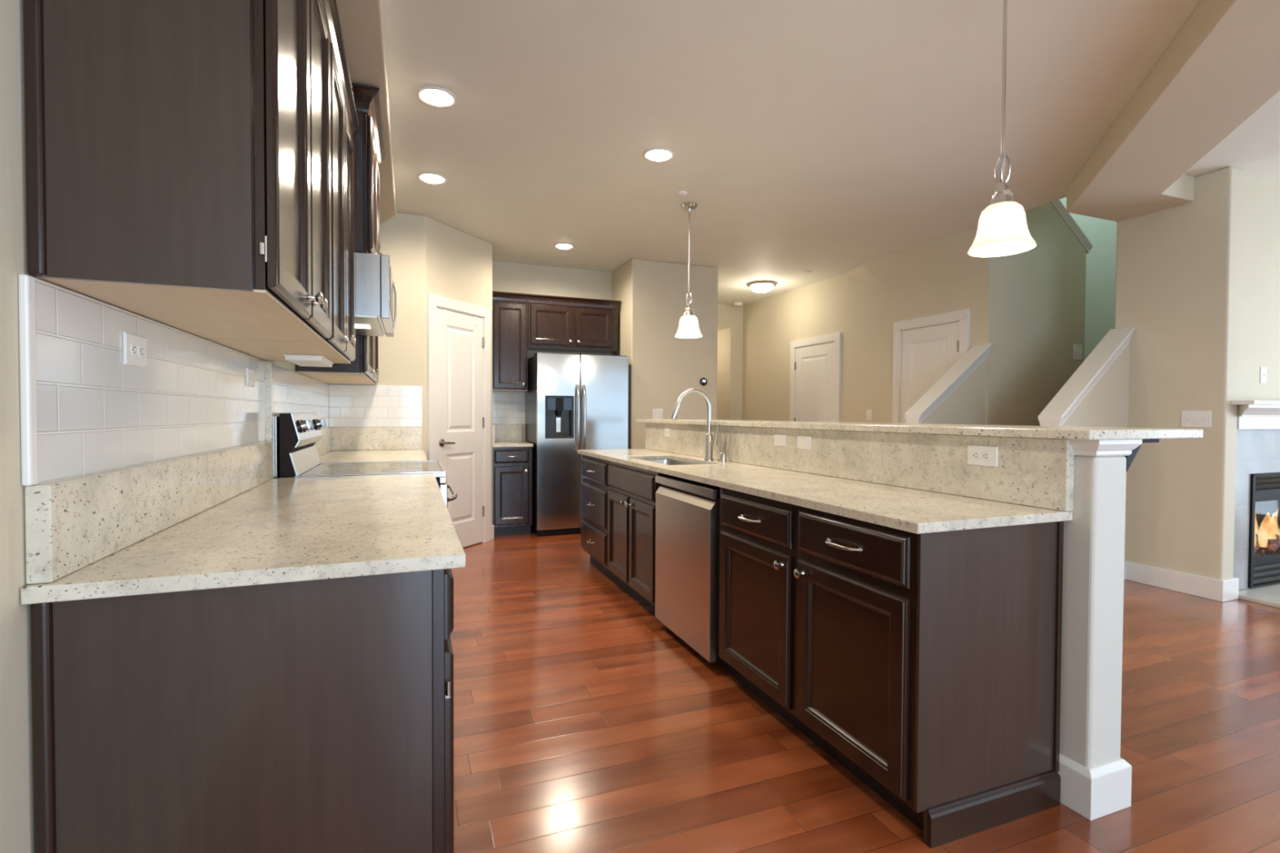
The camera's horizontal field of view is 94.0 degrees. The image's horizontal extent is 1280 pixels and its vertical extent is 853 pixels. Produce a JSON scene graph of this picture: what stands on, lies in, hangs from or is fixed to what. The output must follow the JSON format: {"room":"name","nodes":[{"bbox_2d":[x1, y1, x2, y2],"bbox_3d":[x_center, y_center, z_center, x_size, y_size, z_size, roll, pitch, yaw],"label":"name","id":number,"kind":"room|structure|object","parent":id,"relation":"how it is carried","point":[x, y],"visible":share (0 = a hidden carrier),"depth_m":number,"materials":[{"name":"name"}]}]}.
{"room":"kitchen","nodes":[
{"label":"kitchen","id":0,"kind":"room"},
{"bbox_2d":[0,0,322,852],"bbox_3d":[-0.963,-0.231,0.595,0.140,2.870,8.810,0,1,-21],"label":"wall","id":1,"kind":"structure","parent":0,"point":[16,797],"depth_m":0.99,"materials":[{"name":"paint"}]},
{"bbox_2d":[18,274,37,485],"bbox_3d":[-1.042,-0.078,1.016,0.014,0.358,0.024,0,1,-21],"label":"trim","id":2,"kind":"structure","parent":1,"relation":"attached to","point":[26,282],"depth_m":1.01,"materials":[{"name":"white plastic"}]},
{"bbox_2d":[22,0,337,342],"bbox_3d":[-1.018,-0.824,1.497,0.402,1.110,0.898,0,1,-21],"label":"upper cabinet","id":3,"kind":"object","parent":1,"relation":"attached to","point":[178,152],"visible":1,"depth_m":1.11,"materials":[{"name":"brown wood"}]},
{"bbox_2d":[32,276,328,484],"bbox_3d":[-1.757,-0.035,2.873,0.010,0.522,3.954,0,1,-21],"label":"tiled wall","id":4,"kind":"structure","parent":1,"relation":"attached to","point":[96,413],"depth_m":1.39,"materials":[{"name":"white tile"}]},
{"bbox_2d":[122,331,146,368],"bbox_3d":[-1.180,-0.178,1.397,0.008,0.074,0.118,0,1,-21],"label":"outlet plate","id":5,"kind":"object","parent":4,"relation":"attached to","point":[135,347],"visible":1,"depth_m":1.38,"materials":[{"name":"white plastic"}]},
{"bbox_2d":[130,342,137,356],"bbox_3d":[-1.170,-0.177,1.380,0.002,0.033,0.033,0,1,-21],"label":"receptacle","id":6,"kind":"object","parent":5,"relation":"attached to","point":[134,346],"depth_m":1.38,"materials":[{"name":"white plastic"}]},
{"bbox_2d":[137,344,144,358],"bbox_3d":[-1.184,-0.178,1.417,0.002,0.033,0.033,0,1,-21],"label":"receptacle","id":7,"kind":"object","parent":5,"relation":"attached to","point":[140,347],"depth_m":1.41,"materials":[{"name":"white plastic"}]},
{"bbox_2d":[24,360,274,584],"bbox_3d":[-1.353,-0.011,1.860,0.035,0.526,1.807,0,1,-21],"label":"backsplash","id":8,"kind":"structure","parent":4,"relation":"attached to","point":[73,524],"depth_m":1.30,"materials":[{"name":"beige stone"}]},
{"bbox_2d":[245,367,254,386],"bbox_3d":[-1.564,-0.196,2.397,0.008,0.072,0.115,0,1,-21],"label":"outlet plate","id":9,"kind":"object","parent":4,"relation":"attached to","point":[250,373],"visible":1,"depth_m":2.38,"materials":[{"name":"white plastic"}]},
{"bbox_2d":[314,426,422,456],"bbox_3d":[-1.895,0.110,4.202,0.703,0.186,1.398,0,1,-21],"label":"backsplash","id":10,"kind":"structure","parent":4,"relation":"attached to","point":[333,438],"depth_m":4.81,"materials":[{"name":"beige stone"}]},
{"bbox_2d":[200,7,359,364],"bbox_3d":[-1.340,-0.842,2.337,0.400,1.110,0.900,0,1,-21],"label":"upper cabinet","id":11,"kind":"object","parent":1,"relation":"attached to","point":[340,348],"visible":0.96,"depth_m":2.31,"materials":[{"name":"brown wood"}]},
{"bbox_2d":[282,354,333,367],"bbox_3d":[-1.411,-0.279,2.554,0.144,0.022,0.370,0,1,-21],"label":"light","id":12,"kind":"object","parent":11,"relation":"attached to","point":[300,360],"visible":1,"depth_m":2.43,"materials":[{"name":"white plastic"}]},
{"bbox_2d":[296,243,380,384],"bbox_3d":[-2.025,-0.880,4.119,0.400,1.110,1.392,0,1,-21],"label":"upper cabinet","id":13,"kind":"object","parent":1,"relation":"attached to","point":[364,370],"visible":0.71,"depth_m":3.61,"materials":[{"name":"brown wood"}]},
{"bbox_2d":[351,82,386,254],"bbox_3d":[-1.591,-1.216,3.094,0.478,0.755,0.810,0,1,-21],"label":"upper cabinet","id":14,"kind":"object","parent":1,"relation":"attached to","point":[369,140],"visible":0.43,"depth_m":2.84,"materials":[{"name":"brown wood"}]},
{"bbox_2d":[355,252,396,337],"bbox_3d":[-1.573,-0.680,3.143,0.532,0.308,0.748,0,1,-21],"label":"microwave","id":15,"kind":"object","parent":14,"relation":"attached to","point":[375,286],"visible":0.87,"depth_m":2.87,"materials":[{"name":"silver metal"}]},
{"bbox_2d":[336,0,395,223],"bbox_3d":[-0.678,-1.612,0.755,0.515,0.113,8.640,0,1,-21],"label":"soffit","id":16,"kind":"structure","parent":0,"point":[362,21],"depth_m":2.59,"materials":[{"name":"paint"}]},
{"bbox_2d":[328,212,492,547],"bbox_3d":[-2.143,-0.334,5.555,1.498,2.870,1.320,0,1,-21],"label":"wall","id":17,"kind":"structure","parent":0,"point":[427,255],"depth_m":4.96,"materials":[{"name":"paint"}]},
{"bbox_2d":[328,384,422,426],"bbox_3d":[-2.138,-0.167,4.848,0.696,0.340,0.010,0,1,-21],"label":"tiled wall","id":18,"kind":"structure","parent":17,"relation":"attached to","point":[349,405],"depth_m":4.84,"materials":[{"name":"white tile"}]},
{"bbox_2d":[426,293,490,546],"bbox_3d":[-1.590,-0.004,5.355,0.074,2.223,0.810,1,1,24],"label":"door","id":19,"kind":"structure","parent":17,"relation":"in","point":[459,344],"depth_m":5.38,"materials":[{"name":"white wood"}]},
{"bbox_2d":[490,524,493,540],"bbox_3d":[-1.445,1.031,5.777,0.018,0.140,0.085,1,1,24],"label":"baseboard","id":20,"kind":"structure","parent":17,"relation":"attached to","point":[492,526],"depth_m":5.79,"materials":[{"name":"white wood"}]},
{"bbox_2d":[492,261,612,441],"bbox_3d":[-1.030,-0.352,6.744,1.460,2.870,0.140,0,1,-21],"label":"wall","id":21,"kind":"structure","parent":0,"point":[514,277],"depth_m":6.65,"materials":[{"name":"paint"}]},
{"bbox_2d":[492,424,522,444],"bbox_3d":[-1.374,0.073,6.210,0.401,0.186,0.624,0,1,-21],"label":"backsplash","id":22,"kind":"structure","parent":21,"relation":"attached to","point":[500,433],"depth_m":6.49,"materials":[{"name":"beige stone"}]},
{"bbox_2d":[492,391,524,424],"bbox_3d":[-1.366,-0.204,6.537,0.656,0.354,0.010,0,1,-21],"label":"tiled wall","id":23,"kind":"structure","parent":21,"relation":"attached to","point":[508,407],"depth_m":6.51,"materials":[{"name":"white tile"}]},
{"bbox_2d":[492,291,528,391],"bbox_3d":[-1.410,-0.879,6.303,0.402,1.002,0.380,0,1,-21],"label":"upper cabinet","id":24,"kind":"object","parent":21,"relation":"attached to","point":[509,309],"visible":0.92,"depth_m":6.17,"materials":[{"name":"brown wood"}]},
{"bbox_2d":[527,293,621,353],"bbox_3d":[-0.747,-1.109,6.553,1.012,0.545,0.380,0,1,-21],"label":"upper cabinet","id":25,"kind":"object","parent":21,"relation":"attached to","point":[554,323],"visible":1,"depth_m":6.41,"materials":[{"name":"brown wood"}]},
{"bbox_2d":[611,258,718,448],"bbox_3d":[-0.117,-0.369,7.812,1.030,2.870,2.820,0,1,-21],"label":"wall","id":26,"kind":"structure","parent":0,"point":[663,366],"depth_m":6.46,"materials":[{"name":"paint"}]},
{"bbox_2d":[652,408,662,419],"bbox_3d":[0.195,-0.130,6.418,0.120,0.120,0.016,0,1,-21],"label":"switch plate","id":27,"kind":"object","parent":26,"relation":"attached to","point":[657,414],"visible":0.88,"depth_m":6.42,"materials":[{"name":"white plastic"}]},
{"bbox_2d":[699,377,706,385],"bbox_3d":[0.702,-0.497,6.601,0.088,0.088,0.022,0,1,-21],"label":"thermostat","id":28,"kind":"object","parent":26,"relation":"attached to","point":[703,381],"visible":1,"depth_m":6.59,"materials":[{"name":"black plastic"}]},
{"bbox_2d":[716,304,742,420],"bbox_3d":[0.690,-0.396,9.419,1.630,2.870,1.300,0,1,-21],"label":"wall","id":29,"kind":"structure","parent":0,"point":[730,317],"depth_m":9.02,"materials":[{"name":"paint"}]},
{"bbox_2d":[382,0,1279,306],"bbox_3d":[2.438,-1.777,3.954,9.000,0.120,12.700,0,1,-21],"label":"ceiling","id":30,"kind":"structure","parent":0,"point":[827,139],"depth_m":3.32,"materials":[{"name":"paint"}]},
{"bbox_2d":[417,172,447,184],"bbox_3d":[-1.453,-1.725,4.173,0.200,0.026,0.200,0,1,-21],"label":"recessed light","id":31,"kind":"object","parent":30,"relation":"in","point":[427,177],"visible":1,"depth_m":4.14,"materials":[{"name":"white"}]},
{"bbox_2d":[416,86,457,107],"bbox_3d":[-1.057,-1.703,3.104,0.200,0.026,0.200,0,1,-21],"label":"recessed light","id":32,"kind":"object","parent":30,"relation":"in","point":[436,96],"visible":1,"depth_m":3.08,"materials":[{"name":"white plastic"}]},
{"bbox_2d":[554,243,574,248],"bbox_3d":[-0.742,-1.755,5.839,0.200,0.026,0.200,0,1,-21],"label":"recessed light","id":33,"kind":"object","parent":30,"relation":"in","point":[560,246],"visible":1,"depth_m":5.80,"materials":[{"name":"white"}]},
{"bbox_2d":[643,147,674,161],"bbox_3d":[0.118,-1.711,3.781,0.200,0.026,0.200,0,1,-21],"label":"recessed light","id":34,"kind":"object","parent":30,"relation":"in","point":[654,154],"visible":1,"depth_m":3.75,"materials":[{"name":"white"}]},
{"bbox_2d":[676,191,687,196],"bbox_3d":[0.312,-1.729,4.434,0.082,0.014,0.082,0,1,-21],"label":"sprinkler cover","id":35,"kind":"object","parent":30,"relation":"attached to","point":[681,193],"visible":1,"depth_m":4.41,"materials":[{"name":"white plastic"}]},
{"bbox_2d":[675,202,702,337],"bbox_3d":[0.386,-1.226,4.698,0.220,1.030,0.220,0,1,-21],"label":"pendant lamp","id":36,"kind":"object","parent":30,"relation":"hanging from","point":[688,327],"visible":1,"depth_m":4.67,"materials":[{"name":"white glass"}]},
{"bbox_2d":[733,302,742,306],"bbox_3d":[1.444,-1.793,8.768,0.140,0.045,0.140,0,1,-21],"label":"smoke detector","id":37,"kind":"object","parent":30,"relation":"attached to","point":[735,304],"visible":1,"depth_m":8.72,"materials":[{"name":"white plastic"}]},
{"bbox_2d":[746,280,777,293],"bbox_3d":[1.525,-1.728,7.472,0.374,0.124,0.374,0,1,-21],"label":"flush ceiling light","id":38,"kind":"object","parent":30,"relation":"attached to","point":[761,286],"visible":1,"depth_m":7.37,"materials":[{"name":"white glass"}]},
{"bbox_2d":[967,0,1036,257],"bbox_3d":[1.344,-1.172,2.207,0.220,1.030,0.220,0,1,-21],"label":"pendant lamp","id":39,"kind":"object","parent":30,"relation":"hanging from","point":[1002,230],"visible":1,"depth_m":2.19,"materials":[{"name":"white glass"}]},
{"bbox_2d":[450,528,1279,852],"bbox_3d":[2.425,1.203,4.012,9.000,0.100,12.700,0,1,-21],"label":"floor","id":40,"kind":"structure","parent":0,"point":[584,723],"depth_m":2.25,"materials":[{"name":"brown wood"}]},
{"bbox_2d":[30,568,453,852],"bbox_3d":[-0.868,0.738,1.588,0.739,0.894,0.913,0,1,-21],"label":"base cabinet","id":41,"kind":"object","parent":40,"relation":"on","point":[317,716],"visible":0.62,"depth_m":1.15,"materials":[{"name":"brown wood"}]},
{"bbox_2d":[20,473,466,604],"bbox_3d":[-1.032,0.266,1.982,0.721,0.030,1.826,0,1,-21],"label":"countertop","id":42,"kind":"structure","parent":41,"relation":"on","point":[279,530],"depth_m":1.36,"materials":[{"name":"beige stone"}]},
{"bbox_2d":[274,412,457,506],"bbox_3d":[-1.435,0.539,3.224,0.836,1.224,0.764,0,1,-21],"label":"range","id":43,"kind":"object","parent":40,"relation":"on","point":[296,434],"visible":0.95,"depth_m":2.97,"materials":[{"name":"silver metal"}]},
{"bbox_2d":[274,460,445,478],"bbox_3d":[-1.465,0.232,3.206,0.765,0.026,0.764,0,1,-21],"label":"cooktop","id":44,"kind":"object","parent":43,"relation":"in","point":[317,468],"depth_m":3.10,"materials":[{"name":"silver glass"}]},
{"bbox_2d":[440,483,447,506],"bbox_3d":[-1.120,0.581,3.347,0.038,0.598,0.754,0,1,-21],"label":"oven","id":45,"kind":"object","parent":43,"relation":"in","point":[443,486],"depth_m":2.99,"materials":[{"name":"silver metal"}]},
{"bbox_2d":[492,446,532,536],"bbox_3d":[-1.370,0.646,6.197,0.395,0.894,0.666,0,1,-21],"label":"base cabinet","id":46,"kind":"object","parent":40,"relation":"on","point":[512,467],"visible":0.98,"depth_m":5.94,"materials":[{"name":"brown wood"}]},
{"bbox_2d":[492,440,533,447],"bbox_3d":[-1.371,0.182,6.202,0.401,0.030,0.643,0,1,-21],"label":"countertop","id":47,"kind":"structure","parent":46,"relation":"on","point":[513,443],"depth_m":5.95,"materials":[{"name":"beige stone"}]},
{"bbox_2d":[524,351,628,536],"bbox_3d":[-0.685,0.173,6.374,0.960,1.838,0.789,0,1,-21],"label":"refrigerator","id":48,"kind":"object","parent":40,"relation":"on","point":[574,402],"visible":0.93,"depth_m":6.04,"materials":[{"name":"silver metal"}]},
{"bbox_2d":[581,454,617,582],"bbox_3d":[-0.113,0.680,4.726,0.636,0.894,0.725,0,1,-21],"label":"base cabinet","id":49,"kind":"object","parent":40,"relation":"on","point":[594,471],"visible":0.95,"depth_m":4.56,"materials":[{"name":"brown wood"}]},
{"bbox_2d":[607,461,661,612],"bbox_3d":[0.184,0.696,3.967,0.628,0.894,0.905,0,1,-21],"label":"base cabinet","id":50,"kind":"object","parent":40,"relation":"on","point":[631,493],"visible":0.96,"depth_m":3.79,"materials":[{"name":"brown wood"}]},
{"bbox_2d":[654,475,732,673],"bbox_3d":[0.485,0.723,3.202,0.584,0.874,0.722,0,1,-21],"label":"dishwasher","id":51,"kind":"object","parent":40,"relation":"on","point":[687,512],"visible":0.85,"depth_m":3.01,"materials":[{"name":"silver metal"}]},
{"bbox_2d":[719,487,812,740],"bbox_3d":[0.715,0.726,2.575,0.636,0.894,0.595,0,1,-21],"label":"base cabinet","id":52,"kind":"object","parent":40,"relation":"on","point":[759,535],"visible":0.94,"depth_m":2.42,"materials":[{"name":"brown wood"}]},
{"bbox_2d":[793,506,1063,848],"bbox_3d":[0.926,0.738,2.026,0.636,0.894,0.583,0,1,-21],"label":"base cabinet","id":53,"kind":"object","parent":40,"relation":"on","point":[929,664],"visible":0.96,"depth_m":1.80,"materials":[{"name":"brown wood"}]},
{"bbox_2d":[577,448,1072,533],"bbox_3d":[0.414,0.245,3.426,0.631,0.030,3.592,0,1,-21],"label":"countertop","id":54,"kind":"structure","parent":53,"relation":"on","point":[916,511],"depth_m":2.20,"materials":[{"name":"beige stone"}]},
{"bbox_2d":[643,459,697,475],"bbox_3d":[0.195,0.345,3.940,0.390,0.192,0.830,0,1,-21],"label":"sink","id":55,"kind":"object","parent":54,"relation":"in","point":[669,462],"visible":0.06,"depth_m":4.33,"materials":[{"name":"silver metal"}]},
{"bbox_2d":[670,388,719,461],"bbox_3d":[0.348,-0.009,3.798,0.308,0.464,0.120,0,1,-21],"label":"faucet","id":56,"kind":"object","parent":54,"relation":"on","point":[709,442],"visible":1,"depth_m":3.84,"materials":[{"name":"silver metal"}]},
{"bbox_2d":[720,453,726,462],"bbox_3d":[0.526,0.195,3.775,0.042,0.057,0.042,0,1,-21],"label":"air gap cap","id":57,"kind":"object","parent":54,"relation":"on","point":[722,455],"visible":1,"depth_m":3.76,"materials":[{"name":"silver metal"}]},
{"bbox_2d":[644,422,1074,511],"bbox_3d":[0.700,0.116,3.511,0.035,0.224,3.554,0,1,-21],"label":"backsplash","id":58,"kind":"structure","parent":54,"relation":"on","point":[1034,472],"depth_m":2.44,"materials":[{"name":"beige stone"}]},
{"bbox_2d":[664,427,670,437],"bbox_3d":[0.210,0.047,4.711,0.016,0.071,0.100,0,1,-21],"label":"switch plate","id":59,"kind":"object","parent":58,"relation":"attached to","point":[667,430],"visible":1,"depth_m":4.70,"materials":[{"name":"white plastic"}]},
{"bbox_2d":[773,434,786,447],"bbox_3d":[0.768,0.076,3.273,0.007,0.067,0.115,0,1,-21],"label":"cover plate","id":60,"kind":"object","parent":58,"relation":"attached to","point":[780,440],"visible":1,"depth_m":3.26,"materials":[{"name":"white plastic"}]},
{"bbox_2d":[797,435,811,449],"bbox_3d":[0.845,0.082,3.073,0.007,0.071,0.115,0,1,-21],"label":"cover plate","id":61,"kind":"object","parent":58,"relation":"attached to","point":[804,442],"visible":1,"depth_m":3.07,"materials":[{"name":"white plastic"}]},
{"bbox_2d":[967,444,998,467],"bbox_3d":[1.212,0.103,2.116,0.008,0.073,0.119,0,1,-21],"label":"outlet plate","id":62,"kind":"object","parent":58,"relation":"attached to","point":[977,455],"visible":1,"depth_m":2.11,"materials":[{"name":"white plastic"}]},
{"bbox_2d":[972,450,980,459],"bbox_3d":[1.202,0.103,2.134,0.002,0.033,0.033,0,1,-21],"label":"receptacle","id":63,"kind":"object","parent":62,"relation":"attached to","point":[975,454],"depth_m":2.13,"materials":[{"name":"white plastic"}]},
{"bbox_2d":[982,451,991,460],"bbox_3d":[1.217,0.104,2.096,0.002,0.033,0.033,0,1,-21],"label":"receptacle","id":64,"kind":"object","parent":62,"relation":"attached to","point":[986,455],"depth_m":2.09,"materials":[{"name":"white plastic"}]},
{"bbox_2d":[1054,438,1142,821],"bbox_3d":[1.424,0.614,1.896,0.202,1.152,0.168,0,1,-21],"label":"square column","id":65,"kind":"structure","parent":40,"relation":"on","point":[1095,782],"depth_m":1.84,"materials":[{"name":"paint"}]},
{"bbox_2d":[1123,439,1159,471],"bbox_3d":[1.588,0.089,1.906,0.159,0.103,0.036,0,1,-21],"label":"bracket","id":66,"kind":"object","parent":65,"relation":"attached to","point":[1130,458],"visible":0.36,"depth_m":1.87,"materials":[{"name":"grey metal"}]},
{"bbox_2d":[1233,429,1279,608],"bbox_3d":[4.866,0.587,4.332,1.810,1.140,0.930,0,1,-21],"label":"fireplace","id":67,"kind":"object","parent":40,"relation":"on","point":[1256,545],"visible":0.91,"depth_m":4.16,"materials":[{"name":"grey stone"}]},
{"bbox_3d":[-1.871,0.682,4.214,0.726,0.894,1.370,0,1,-21],"label":"base cabinet","id":68,"kind":"object","parent":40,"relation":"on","visible":0},
{"bbox_2d":[319,448,426,462],"bbox_3d":[-1.891,0.219,4.205,0.713,0.030,1.400,0,1,-21],"label":"countertop","id":69,"kind":"structure","parent":68,"relation":"on","point":[415,455],"depth_m":4.15,"materials":[{"name":"beige stone"}]},
{"bbox_2d":[742,256,1001,425],"bbox_3d":[2.358,-0.345,7.155,0.140,2.870,4.125,0,1,-21],"label":"wall","id":70,"kind":"structure","parent":0,"point":[864,313],"depth_m":6.72,"materials":[{"name":"paint"}]},
{"bbox_2d":[789,332,841,422],"bbox_3d":[2.142,-0.012,7.425,0.074,2.193,0.966,0,1,-21],"label":"door","id":71,"kind":"structure","parent":70,"relation":"in","point":[815,370],"depth_m":7.38,"materials":[{"name":"white wood"}]},
{"bbox_2d":[866,409,871,421],"bbox_3d":[2.510,-0.122,6.545,0.016,0.120,0.080,0,1,-21],"label":"switch plate","id":72,"kind":"object","parent":70,"relation":"attached to","point":[868,415],"visible":1,"depth_m":6.54,"materials":[{"name":"white plastic"}]},
{"bbox_2d":[892,308,969,423],"bbox_3d":[2.772,0.025,5.787,0.074,2.188,0.886,0,1,-21],"label":"door","id":73,"kind":"structure","parent":70,"relation":"in","point":[922,357],"depth_m":5.83,"materials":[{"name":"white wood"}]},
{"bbox_2d":[847,226,989,293],"bbox_3d":[2.665,-1.556,6.015,0.100,0.400,1.824,0,1,-21],"label":"ceiling","id":74,"kind":"structure","parent":0,"point":[945,259],"depth_m":5.75,"materials":[{"name":"paint"}]},
{"bbox_2d":[920,202,1086,426],"bbox_3d":[3.261,-1.570,5.327,1.990,5.400,0.115,0,1,-21],"label":"wall","id":75,"kind":"structure","parent":0,"point":[1043,286],"depth_m":5.40,"materials":[{"name":"paint"}]},
{"bbox_2d":[904,342,991,423],"bbox_3d":[2.651,-0.364,5.127,0.800,0.732,0.170,0,1,-21],"label":"trim","id":76,"kind":"structure","parent":75,"relation":"attached to","point":[967,363],"depth_m":5.08,"materials":[{"name":"white wood"}]},
{"bbox_2d":[1050,199,1093,253],"bbox_3d":[3.960,-1.885,5.590,0.555,0.492,0.195,0,1,-21],"label":"trim","id":77,"kind":"structure","parent":75,"relation":"attached to","point":[1057,204],"depth_m":5.52,"materials":[{"name":"white wood"}]},
{"bbox_2d":[1073,344,1082,359],"bbox_3d":[4.121,-0.699,5.606,0.120,0.145,0.016,0,1,-21],"label":"switch plate","id":78,"kind":"object","parent":75,"relation":"attached to","point":[1077,348],"visible":1,"depth_m":5.61,"materials":[{"name":"white plastic"}]},
{"bbox_2d":[1059,197,1116,360],"bbox_3d":[4.113,-1.622,5.619,2.520,5.500,2.600,0,1,-21],"label":"wall","id":79,"kind":"structure","parent":0,"point":[1100,260],"depth_m":6.50,"materials":[{"name":"paint"}]},
{"bbox_2d":[1062,342,1129,559],"bbox_3d":[3.296,0.254,4.394,0.735,1.790,0.105,0,1,-21],"label":"wall","id":80,"kind":"structure","parent":0,"point":[1107,403],"depth_m":4.39,"materials":[{"name":"paint"}]},
{"bbox_2d":[1037,326,1134,426],"bbox_3d":[3.275,-0.352,4.373,0.785,0.781,0.169,0,1,-21],"label":"stair railing","id":81,"kind":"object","parent":80,"relation":"attached to","point":[1061,406],"depth_m":4.34,"materials":[{"name":"white wood"}]},
{"bbox_2d":[1124,560,1125,579],"bbox_3d":[3.307,1.080,4.351,0.710,0.140,0.015,0,1,-21],"label":"baseboard","id":82,"kind":"structure","parent":80,"relation":"attached to","point":[1124,561],"depth_m":4.47,"materials":[{"name":"white wood"}]},
{"bbox_2d":[1066,0,1279,222],"bbox_3d":[1.951,-1.579,1.170,0.743,0.170,7.512,1,1,26],"label":"ceiling","id":83,"kind":"structure","parent":0,"point":[1222,66],"depth_m":2.89,"materials":[{"name":"paint"}]},
{"bbox_2d":[1115,166,1243,580],"bbox_3d":[3.811,-0.282,4.277,0.145,2.870,0.680,0,1,-21],"label":"wall","id":84,"kind":"structure","parent":0,"point":[1178,268],"depth_m":4.15,"materials":[{"name":"paint"}]},
{"bbox_2d":[1124,560,1239,602],"bbox_3d":[3.808,1.082,4.296,0.186,0.142,0.698,0,1,-21],"label":"baseboard","id":85,"kind":"structure","parent":84,"relation":"attached to","point":[1224,590],"depth_m":4.13,"materials":[{"name":"white wood"}]},
{"bbox_2d":[1181,410,1211,427],"bbox_3d":[3.800,-0.052,4.080,0.016,0.114,0.166,0,1,-21],"label":"switch plate","id":86,"kind":"object","parent":84,"relation":"attached to","point":[1202,419],"visible":1,"depth_m":4.08,"materials":[{"name":"white plastic"}]},
{"bbox_2d":[1237,174,1279,591],"bbox_3d":[5.369,-0.282,4.654,3.035,2.870,0.155,0,1,-21],"label":"wall","id":87,"kind":"structure","parent":0,"point":[1259,342],"depth_m":4.15,"materials":[{"name":"paint"}]},
{"bbox_2d":[1231,400,1279,429],"bbox_3d":[4.849,-0.079,4.281,1.975,0.191,0.174,0,1,-21],"label":"mantel shelf","id":88,"kind":"object","parent":87,"relation":"attached to","point":[1251,414],"visible":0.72,"depth_m":4.00,"materials":[{"name":"white wood"}]},
{"bbox_2d":[1259,366,1266,383],"bbox_3d":[4.371,-0.360,4.177,0.070,0.115,0.016,0,1,-21],"label":"switch plate","id":89,"kind":"object","parent":87,"relation":"attached to","point":[1263,370],"visible":1,"depth_m":4.17,"materials":[{"name":"white plastic"}]},
{"bbox_3d":[0.769,0.577,3.592,0.149,1.152,3.470,0,1,-21],"label":"wall","id":90,"kind":"structure","parent":0,"visible":0},
{"bbox_2d":[635,418,1203,439],"bbox_3d":[0.905,-0.013,3.589,0.575,0.030,3.750,0,1,-21],"label":"bar","id":91,"kind":"object","parent":90,"relation":"on","point":[1017,431],"visible":1,"depth_m":2.14,"materials":[{"name":"beige stone"}]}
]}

